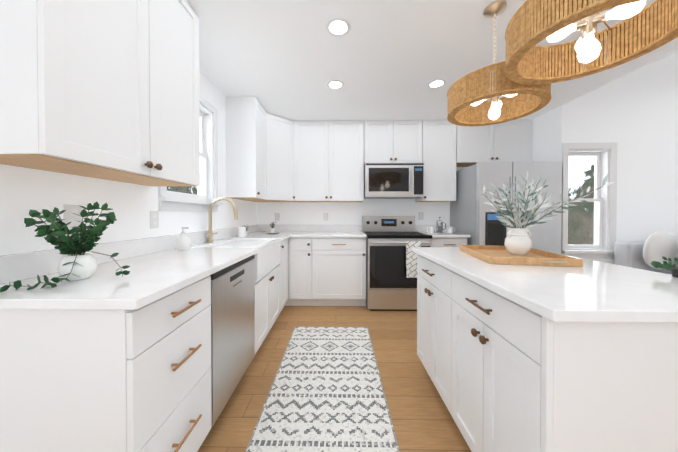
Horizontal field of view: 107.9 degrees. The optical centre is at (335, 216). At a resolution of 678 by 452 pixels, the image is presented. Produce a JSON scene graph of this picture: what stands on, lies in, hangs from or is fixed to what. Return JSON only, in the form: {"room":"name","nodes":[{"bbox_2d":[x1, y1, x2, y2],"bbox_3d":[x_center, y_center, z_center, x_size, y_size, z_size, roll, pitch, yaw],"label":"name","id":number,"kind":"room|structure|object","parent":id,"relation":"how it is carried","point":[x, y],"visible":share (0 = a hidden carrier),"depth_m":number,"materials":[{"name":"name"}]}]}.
{"room":"kitchen","nodes":[
{"label":"kitchen","id":0,"kind":"room"},
{"bbox_2d":[0,69,256,255],"bbox_3d":[-1.295,-0.060,0.333,0.150,2.440,7.020,0,1,1],"label":"wall","id":1,"kind":"structure","parent":0,"point":[23,191],"depth_m":1.32,"materials":[{"name":"white paint"}]},
{"bbox_2d":[63,204,81,229],"bbox_3d":[-1.204,0.002,1.133,0.008,0.118,0.075,0,1,1],"label":"electrical outlet","id":2,"kind":"object","parent":1,"relation":"attached to","point":[68,217],"visible":0.77,"depth_m":1.13,"materials":[{"name":"white plastic"}]},
{"bbox_2d":[0,0,199,185],"bbox_3d":[-1.042,-0.741,1.170,0.325,1.087,0.845,0,1,1],"label":"upper cabinet","id":3,"kind":"object","parent":1,"relation":"attached to","point":[104,89],"depth_m":0.96,"materials":[{"name":"white wood"}]},
{"bbox_2d":[0,224,279,283],"bbox_3d":[-0.884,0.294,2.206,0.610,0.334,2.964,0,1,1],"label":"backsplash","id":4,"kind":"structure","parent":1,"relation":"attached to","point":[20,266],"depth_m":1.42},
{"bbox_2d":[150,211,158,228],"bbox_3d":[-1.196,0.017,1.633,0.008,0.118,0.075,0,1,1],"label":"electrical outlet","id":5,"kind":"object","parent":1,"relation":"attached to","point":[154,219],"visible":1,"depth_m":1.63,"materials":[{"name":"white plastic"}]},
{"bbox_2d":[158,94,222,211],"bbox_3d":[-1.241,-0.555,2.078,0.205,1.025,0.820,0,1,1],"label":"window","id":6,"kind":"structure","parent":1,"relation":"in","point":[200,201],"depth_m":2.35,"materials":[{"name":"white wood"}]},
{"bbox_2d":[226,96,267,199],"bbox_3d":[-1.016,-0.759,2.868,0.325,1.087,0.410,0,1,1],"label":"upper cabinet","id":7,"kind":"object","parent":1,"relation":"attached to","point":[246,118],"depth_m":2.66,"materials":[{"name":"white wood"}]},
{"bbox_2d":[197,305,470,451],"bbox_3d":[2.375,1.186,0.291,7.490,0.050,7.020,0,1,1],"label":"floor","id":8,"kind":"structure","parent":0,"point":[422,419],"depth_m":1.69,"materials":[{"name":"brown wood"}]},
{"bbox_2d":[0,276,211,451],"bbox_3d":[-0.909,0.711,0.985,0.597,0.885,0.468,0,1,1],"label":"base cabinet","id":9,"kind":"object","parent":8,"relation":"on","point":[104,357],"depth_m":0.75,"materials":[{"name":"white wood"}]},
{"bbox_2d":[0,232,291,311],"bbox_3d":[-0.873,0.241,2.205,0.632,0.030,2.964,0,1,1],"label":"countertop","id":10,"kind":"structure","parent":9,"relation":"on","point":[153,276],"depth_m":0.90,"materials":[{"name":"white stone"}]},
{"bbox_2d":[0,202,129,291],"bbox_3d":[-0.960,0.088,0.899,0.334,0.301,0.305,0,1,1],"label":"potted plant","id":11,"kind":"object","parent":10,"relation":"on","point":[78,263],"visible":1,"depth_m":0.92,"materials":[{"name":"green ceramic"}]},
{"bbox_2d":[175,227,190,249],"bbox_3d":[-1.069,0.149,1.732,0.099,0.161,0.100,0,1,1],"label":"soap dispenser","id":12,"kind":"object","parent":10,"relation":"on","point":[183,241],"visible":1,"depth_m":1.70,"materials":[{"name":"white ceramic"}]},
{"bbox_2d":[206,197,238,241],"bbox_3d":[-1.017,0.023,2.214,0.285,0.404,0.089,0,1,1],"label":"faucet","id":13,"kind":"object","parent":10,"relation":"on","point":[210,234],"visible":1,"depth_m":2.22,"materials":[{"name":"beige metal"}]},
{"bbox_2d":[238,227,245,236],"bbox_3d":[-1.024,0.165,2.712,0.079,0.110,0.080,0,1,1],"label":"canister","id":14,"kind":"object","parent":10,"relation":"on","point":[241,231],"visible":1,"depth_m":2.68,"materials":[{"name":"white ceramic"}]},
{"bbox_2d":[264,221,280,232],"bbox_3d":[-0.836,0.135,3.289,0.230,0.159,0.230,0,1,1],"label":"plant","id":15,"kind":"object","parent":10,"relation":"on","point":[272,229],"visible":1,"depth_m":3.28,"materials":[{"name":"green plant"}]},
{"bbox_2d":[209,255,254,425],"bbox_3d":[-0.895,0.714,1.524,0.594,0.868,0.604,0,1,1],"label":"dishwasher","id":16,"kind":"object","parent":8,"relation":"on","point":[232,304],"visible":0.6,"depth_m":1.42,"materials":[{"name":"silver metal"}]},
{"bbox_2d":[208,240,283,353],"bbox_3d":[-0.890,0.698,2.230,0.597,0.885,0.800,0,1,1],"label":"base cabinet","id":17,"kind":"object","parent":8,"relation":"on","point":[269,301],"depth_m":2.17,"materials":[{"name":"white wood"}]},
{"bbox_2d":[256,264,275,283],"bbox_3d":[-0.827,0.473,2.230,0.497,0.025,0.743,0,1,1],"label":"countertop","id":18,"kind":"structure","parent":17,"relation":"on","point":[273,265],"depth_m":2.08,"materials":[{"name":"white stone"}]},
{"bbox_2d":[280,240,287,305],"bbox_3d":[-0.881,0.692,2.846,0.597,0.885,0.431,0,1,1],"label":"base cabinet","id":19,"kind":"object","parent":8,"relation":"on","point":[283,243],"depth_m":2.87,"materials":[{"name":"white wood"}]},
{"bbox_2d":[288,236,311,305],"bbox_3d":[-0.439,0.686,3.372,0.310,0.885,0.627,0,1,1],"label":"base cabinet","id":20,"kind":"object","parent":8,"relation":"on","point":[299,247],"depth_m":3.06,"materials":[{"name":"white wood"}]},
{"bbox_2d":[246,327,399,451],"bbox_3d":[-0.057,1.143,1.527,0.750,0.008,2.020,0,1,1],"label":"rug","id":21,"kind":"object","parent":8,"relation":"on","point":[326,393],"visible":1,"depth_m":1.53,"materials":[{"name":"white fabric"}]},
{"bbox_2d":[312,236,366,305],"bbox_3d":[0.053,0.686,3.365,0.675,0.885,0.627,0,1,1],"label":"base cabinet","id":22,"kind":"object","parent":8,"relation":"on","point":[338,262],"depth_m":3.06,"materials":[{"name":"white wood"}]},
{"bbox_2d":[292,232,366,235],"bbox_3d":[-0.076,0.229,3.345,0.928,0.030,0.662,0,1,1],"label":"countertop","id":23,"kind":"structure","parent":22,"relation":"on","point":[293,233],"depth_m":3.06,"materials":[{"name":"white stone"}]},
{"bbox_2d":[362,216,431,310],"bbox_3d":[0.775,0.558,3.256,0.764,1.145,0.776,0,1,1],"label":"stove","id":24,"kind":"object","parent":8,"relation":"on","point":[391,268],"visible":0.88,"depth_m":2.94,"materials":[{"name":"silver metal"}]},
{"bbox_2d":[406,241,420,277],"bbox_3d":[0.911,0.495,2.881,0.165,0.419,0.032,0,1,1],"label":"towel","id":25,"kind":"object","parent":24,"relation":"hanging from","point":[411,257],"depth_m":2.87,"materials":[{"name":"white fabric"}]},
{"bbox_2d":[415,225,469,246],"bbox_3d":[1.402,0.622,3.326,0.480,1.015,0.662,0,1,1],"label":"base cabinet","id":26,"kind":"object","parent":8,"relation":"on","point":[445,239],"visible":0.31,"depth_m":3.03,"materials":[{"name":"white wood"}]},
{"bbox_2d":[427,227,433,232],"bbox_3d":[1.258,0.172,3.268,0.104,0.085,0.080,0,1,1],"label":"mug","id":27,"kind":"object","parent":26,"relation":"on","point":[430,229],"visible":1,"depth_m":3.23,"materials":[{"name":"white ceramic"}]},
{"bbox_2d":[436,217,445,232],"bbox_3d":[1.413,0.106,3.295,0.128,0.216,0.092,0,1,1],"label":"press","id":28,"kind":"object","parent":26,"relation":"on","point":[439,226],"visible":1,"depth_m":3.26,"materials":[{"name":"clear glass"}]},
{"bbox_2d":[446,226,454,232],"bbox_3d":[1.544,0.171,3.314,0.099,0.085,0.080,0,1,1],"label":"mug","id":29,"kind":"object","parent":26,"relation":"on","point":[449,229],"visible":1,"depth_m":3.29,"materials":[{"name":"white ceramic"}]},
{"bbox_2d":[450,161,560,253],"bbox_3d":[2.146,0.243,3.235,0.935,1.775,0.761,0,1,1],"label":"refrigerator","id":30,"kind":"object","parent":8,"relation":"on","point":[473,216],"visible":0.31,"depth_m":2.86,"materials":[{"name":"grey metal"}]},
{"bbox_2d":[412,247,677,451],"bbox_3d":[0.983,0.693,1.257,0.823,0.915,1.240,0,1,1],"label":"kitchen island","id":31,"kind":"object","parent":8,"relation":"on","point":[526,358],"visible":1,"depth_m":0.76,"materials":[{"name":"white wood"}]},
{"bbox_2d":[459,245,582,266],"bbox_3d":[1.016,0.215,1.439,0.400,0.036,0.506,0,1,11],"label":"tray","id":32,"kind":"object","parent":31,"relation":"on","point":[490,254],"visible":0.81,"depth_m":1.29,"materials":[{"name":"brown wood"}]},
{"bbox_2d":[476,172,614,254],"bbox_3d":[1.169,-0.021,1.477,0.660,0.485,0.393,0,1,1],"label":"vase","id":33,"kind":"object","parent":32,"relation":"on","point":[517,240],"visible":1,"depth_m":1.43,"materials":[{"name":"white ceramic"}]},
{"bbox_2d":[650,256,677,277],"bbox_3d":[1.343,0.198,0.999,0.124,0.078,0.100,0,1,1],"label":"potted plant","id":34,"kind":"object","parent":31,"relation":"on","point":[673,267],"visible":1,"depth_m":0.99,"materials":[{"name":"green plant"}]},
{"bbox_2d":[614,230,677,274],"bbox_3d":[3.627,0.599,1.732,0.970,1.094,2.150,0,1,1],"label":"sofa","id":35,"kind":"object","parent":8,"relation":"on","point":[656,246],"visible":0.4,"depth_m":2.54,"materials":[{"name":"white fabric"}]},
{"bbox_2d":[257,167,465,225],"bbox_3d":[0.821,-0.094,3.737,3.980,2.440,0.150,0,1,1],"label":"wall","id":36,"kind":"structure","parent":0,"point":[313,212],"depth_m":3.67,"materials":[{"name":"white paint"}]},
{"bbox_2d":[248,200,295,201],"bbox_3d":[-0.868,-0.764,3.374,0.607,1.087,0.606,0,1,1],"label":"upper cabinet","id":37,"kind":"object","parent":36,"relation":"attached to","point":[248,200],"depth_m":3.35,"materials":[{"name":"white wood"}]},
{"bbox_2d":[274,213,279,220],"bbox_3d":[-0.870,-0.004,3.684,0.075,0.118,0.008,0,1,1],"label":"electrical outlet","id":38,"kind":"object","parent":36,"relation":"attached to","point":[277,216],"visible":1,"depth_m":3.68,"materials":[{"name":"white plastic"}]},
{"bbox_2d":[268,113,295,199],"bbox_3d":[-0.711,-0.760,3.213,0.312,1.083,0.311,0,1,1],"label":"upper cabinet","id":39,"kind":"object","parent":36,"relation":"attached to","point":[281,131],"depth_m":3.22,"materials":[{"name":"white wood"}]},
{"bbox_2d":[260,224,361,231],"bbox_3d":[-0.377,0.161,3.669,1.540,0.099,0.020,0,1,1],"label":"backsplash","id":40,"kind":"structure","parent":36,"relation":"attached to","point":[263,227],"depth_m":3.66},
{"bbox_2d":[296,121,331,201],"bbox_3d":[-0.323,-0.765,3.507,0.475,1.087,0.325,0,1,1],"label":"upper cabinet","id":41,"kind":"object","parent":36,"relation":"attached to","point":[311,136],"depth_m":3.35,"materials":[{"name":"white wood"}]},
{"bbox_2d":[323,213,327,220],"bbox_3d":[-0.140,-0.004,3.673,0.075,0.118,0.008,0,1,1],"label":"electrical outlet","id":42,"kind":"object","parent":36,"relation":"attached to","point":[325,216],"visible":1,"depth_m":3.67,"materials":[{"name":"white plastic"}]},
{"bbox_2d":[328,121,363,201],"bbox_3d":[0.152,-0.765,3.500,0.475,1.087,0.325,0,1,1],"label":"upper cabinet","id":43,"kind":"object","parent":36,"relation":"attached to","point":[345,138],"depth_m":3.34,"materials":[{"name":"white wood"}]},
{"bbox_2d":[364,120,423,163],"bbox_3d":[0.783,-1.020,3.488,0.779,0.577,0.325,0,1,1],"label":"upper cabinet","id":44,"kind":"object","parent":36,"relation":"attached to","point":[384,140],"depth_m":3.33,"materials":[{"name":"white wood"}]},
{"bbox_2d":[364,162,423,198],"bbox_3d":[0.782,-0.491,3.419,0.770,0.450,0.472,0,1,1],"label":"microwave","id":45,"kind":"object","parent":44,"relation":"attached to","point":[393,180],"visible":0.98,"depth_m":3.23,"materials":[{"name":"silver metal"}]},
{"bbox_2d":[418,212,423,219],"bbox_3d":[1.270,-0.013,3.652,0.075,0.118,0.008,0,1,1],"label":"electrical outlet","id":46,"kind":"object","parent":36,"relation":"attached to","point":[420,215],"visible":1,"depth_m":3.65,"materials":[{"name":"white plastic"}]},
{"bbox_2d":[415,120,459,201],"bbox_3d":[1.405,-0.765,3.481,0.456,1.087,0.325,0,1,1],"label":"upper cabinet","id":47,"kind":"object","parent":36,"relation":"attached to","point":[441,137],"depth_m":3.33,"materials":[{"name":"white wood"}]},
{"bbox_2d":[460,120,531,166],"bbox_3d":[2.146,-1.022,3.467,1.018,0.572,0.325,0,1,1],"label":"upper cabinet","id":48,"kind":"object","parent":36,"relation":"attached to","point":[510,141],"depth_m":3.31,"materials":[{"name":"white wood"}]},
{"bbox_2d":[188,0,677,120],"bbox_3d":[2.375,-2.158,0.257,7.490,1.757,7.020,0,1,1],"label":"ceiling","id":49,"kind":"structure","parent":0,"point":[380,60],"depth_m":1.97,"materials":[{"name":"white paint"}]},
{"bbox_2d":[327,80,343,88],"bbox_3d":[0.002,-1.298,2.422,0.170,0.006,0.170,0,1,1],"label":"recessed light","id":50,"kind":"object","parent":49,"relation":"in","point":[335,84],"visible":1,"depth_m":2.42,"materials":[{"name":"white plastic"}]},
{"bbox_2d":[326,17,350,36],"bbox_3d":[0.021,-1.290,1.681,0.170,0.006,0.170,0,1,1],"label":"recessed light","id":51,"kind":"object","parent":49,"relation":"in","point":[338,27],"visible":1,"depth_m":1.68,"materials":[{"name":"white plastic"}]},
{"bbox_2d":[427,79,445,88],"bbox_3d":[0.987,-1.297,2.407,0.170,0.006,0.170,0,1,1],"label":"recessed light","id":52,"kind":"object","parent":49,"relation":"in","point":[435,83],"visible":1,"depth_m":2.40,"materials":[{"name":"white plastic"}]},
{"bbox_2d":[447,0,551,125],"bbox_3d":[0.988,-0.949,1.530,0.536,0.685,0.536,0,1,1],"label":"pendant light","id":53,"kind":"object","parent":49,"relation":"hanging from","point":[469,94],"visible":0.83,"depth_m":1.49,"materials":[{"name":"wicker"}]},
{"bbox_2d":[505,0,677,84],"bbox_3d":[0.980,-0.943,0.951,0.536,0.685,0.536,0,1,1],"label":"pendant light","id":54,"kind":"object","parent":49,"relation":"hanging from","point":[639,31],"visible":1,"depth_m":0.96,"materials":[{"name":"wicker"}]},
{"bbox_2d":[532,111,550,161],"bbox_3d":[2.731,-0.190,3.337,0.150,2.640,0.590,0,1,1],"label":"wall","id":55,"kind":"structure","parent":0,"point":[541,138],"depth_m":3.17,"materials":[{"name":"white paint"}]},
{"bbox_2d":[551,51,677,263],"bbox_3d":[4.405,-1.166,2.932,3.510,4.600,0.150,0,1,1],"label":"wall","id":56,"kind":"structure","parent":0,"point":[634,114],"depth_m":2.88,"materials":[{"name":"white paint"}]},
{"bbox_2d":[561,142,617,258],"bbox_3d":[2.974,-0.189,2.936,0.640,1.355,0.205,0,1,1],"label":"living room window","id":57,"kind":"structure","parent":56,"relation":"in","point":[604,199],"depth_m":2.88,"materials":[{"name":"white wood"}]},
{"label":"outside","id":58,"kind":"structure","parent":0,"visible":0},
{"bbox_2d":[167,186,196,194],"bbox_3d":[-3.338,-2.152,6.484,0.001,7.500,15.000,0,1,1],"label":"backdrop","id":59,"kind":"structure","parent":58,"point":[185,189],"depth_m":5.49,"materials":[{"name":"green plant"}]},
{"bbox_2d":[568,156,594,244],"bbox_3d":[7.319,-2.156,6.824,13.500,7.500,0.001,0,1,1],"label":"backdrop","id":60,"kind":"structure","parent":58,"point":[584,168],"depth_m":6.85,"materials":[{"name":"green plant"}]}
]}

